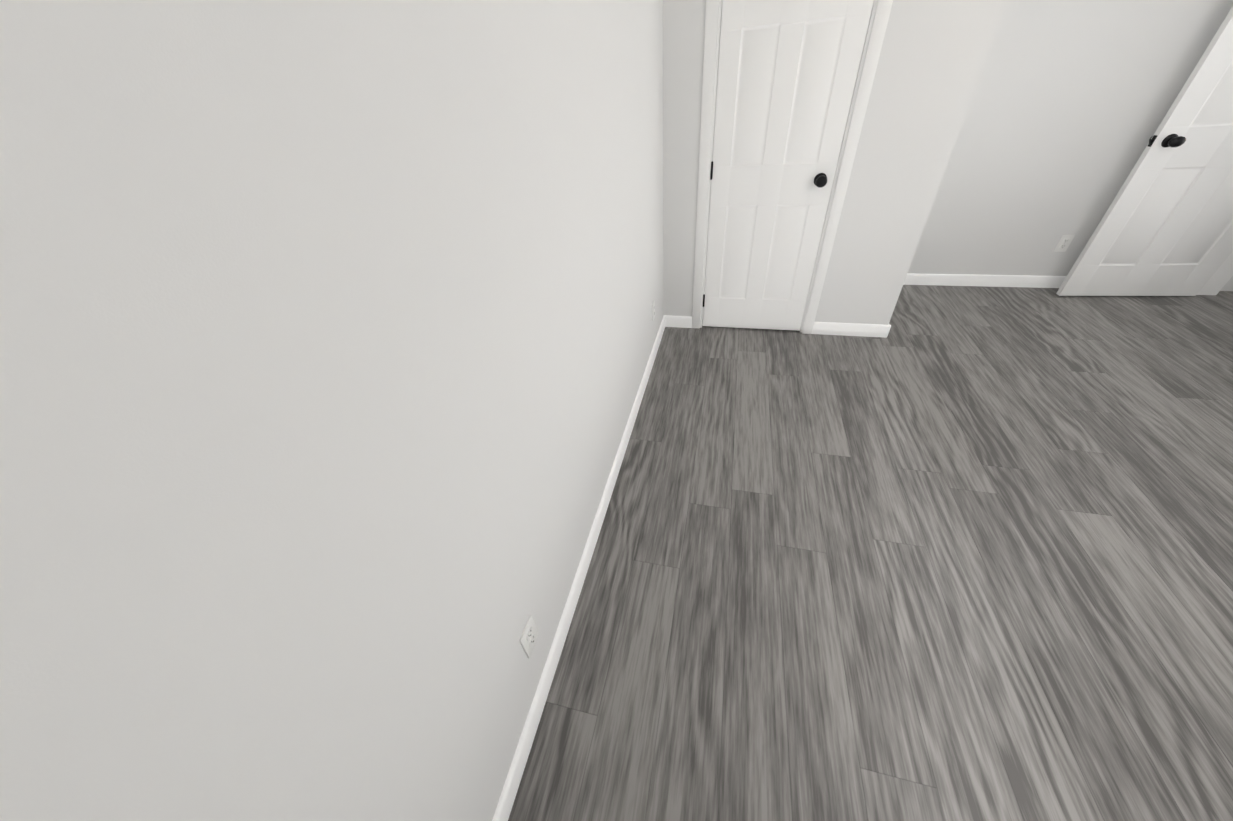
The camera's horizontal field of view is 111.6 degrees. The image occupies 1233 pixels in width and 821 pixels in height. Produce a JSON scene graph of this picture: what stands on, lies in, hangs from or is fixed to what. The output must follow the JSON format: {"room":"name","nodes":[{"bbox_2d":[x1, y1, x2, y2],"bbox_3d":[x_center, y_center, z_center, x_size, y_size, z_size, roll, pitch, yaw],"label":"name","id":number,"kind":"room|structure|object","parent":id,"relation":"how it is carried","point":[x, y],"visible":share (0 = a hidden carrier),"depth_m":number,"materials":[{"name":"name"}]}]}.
{"room":"empty bedroom","nodes":[
{"label":"empty bedroom","id":0,"kind":"room"},
{"bbox_2d":[0,0,663,820],"bbox_3d":[-0.038,-0.944,1.633,0.120,2.440,4.140,6,40,13],"label":"wall","id":1,"kind":"structure","parent":0,"point":[328,330],"depth_m":0.47,"materials":[{"name":"white paint"}]},
{"bbox_2d":[520,615,538,657],"bbox_3d":[-0.238,0.625,1.156,0.009,0.114,0.070,6,40,13],"label":"electrical outlet","id":2,"kind":"object","parent":1,"relation":"attached to","point":[529,636],"visible":1,"depth_m":1.14,"materials":[{"name":"white plastic"}]},
{"bbox_2d":[492,315,667,820],"bbox_3d":[0.008,0.250,2.025,0.014,0.088,2.960,6,40,13],"label":"baseboard","id":3,"kind":"structure","parent":1,"relation":"attached to","point":[540,699],"depth_m":1.42,"materials":[{"name":"white paint"}]},
{"bbox_2d":[652,300,654,320],"bbox_3d":[0.234,-0.626,2.630,0.009,0.114,0.070,6,40,13],"label":"electrical outlet","id":4,"kind":"object","parent":1,"relation":"attached to","point":[653,310],"visible":0.98,"depth_m":2.62,"materials":[{"name":"white plastic"}]},
{"bbox_2d":[663,0,1007,324],"bbox_3d":[1.002,-1.550,2.264,1.490,2.440,0.110,6,40,13],"label":"wall","id":5,"kind":"structure","parent":0,"point":[932,59],"depth_m":2.24,"materials":[{"name":"white paint"}]},
{"bbox_2d":[703,0,873,330],"bbox_3d":[0.885,-1.399,2.382,0.679,2.050,0.181,6,40,13],"label":"closet door","id":6,"kind":"structure","parent":5,"relation":"in","point":[787,72],"depth_m":2.31,"materials":[{"name":"white paint"}]},
{"bbox_2d":[692,0,892,333],"bbox_3d":[0.894,-1.444,2.386,0.823,2.139,0.142,6,40,13],"label":"door frame","id":7,"kind":"structure","parent":5,"relation":"attached to","point":[879,26],"depth_m":2.29,"materials":[{"name":"white paint"}]},
{"bbox_2d":[811,322,887,337],"bbox_3d":[1.559,-0.550,2.838,0.445,0.088,0.014,6,40,13],"label":"baseboard","id":8,"kind":"structure","parent":5,"relation":"attached to","point":[824,328],"depth_m":2.83,"materials":[{"name":"white paint"}]},
{"bbox_2d":[508,285,1232,820],"bbox_3d":[2.461,0.278,1.856,5.090,0.100,4.140,6,40,13],"label":"floor","id":9,"kind":"structure","parent":0,"point":[952,553],"depth_m":1.52,"materials":[{"name":"wood"}]},
{"bbox_2d":[908,0,1232,290],"bbox_3d":[2.905,-1.955,2.546,4.970,2.440,0.120,6,40,13],"label":"wall","id":10,"kind":"structure","parent":0,"point":[1071,103],"depth_m":2.64,"materials":[{"name":"white paint"}]},
{"bbox_2d":[903,273,1066,287],"bbox_3d":[3.042,-0.993,3.215,2.130,0.088,0.014,6,40,13],"label":"baseboard","id":11,"kind":"structure","parent":10,"relation":"attached to","point":[1030,281],"depth_m":3.25,"materials":[{"name":"white paint"}]},
{"bbox_2d":[1054,235,1074,251],"bbox_3d":[3.206,-1.195,2.998,0.070,0.114,0.009,6,40,13],"label":"electrical outlet","id":12,"kind":"object","parent":10,"relation":"attached to","point":[1064,243],"visible":1,"depth_m":3.00,"materials":[{"name":"white plastic"}]},
{"bbox_3d":[3.584,-0.590,0.773,0.120,2.440,3.900,6,40,13],"label":"wall","id":13,"kind":"structure","parent":0,"visible":0},
{"bbox_2d":[1056,6,1232,295],"bbox_3d":[3.556,-1.618,2.361,0.829,2.032,0.181,3,39,10],"label":"entry door","id":14,"kind":"structure","parent":13,"relation":"in","point":[1164,227],"depth_m":2.63,"materials":[{"name":"white paint"}]},
{"bbox_2d":[1197,252,1232,294],"bbox_3d":[3.927,-1.363,1.933,0.136,2.139,0.924,6,40,13],"label":"door frame","id":15,"kind":"structure","parent":13,"relation":"attached to","point":[1219,279],"depth_m":2.86,"materials":[{"name":"white paint"}]}
]}

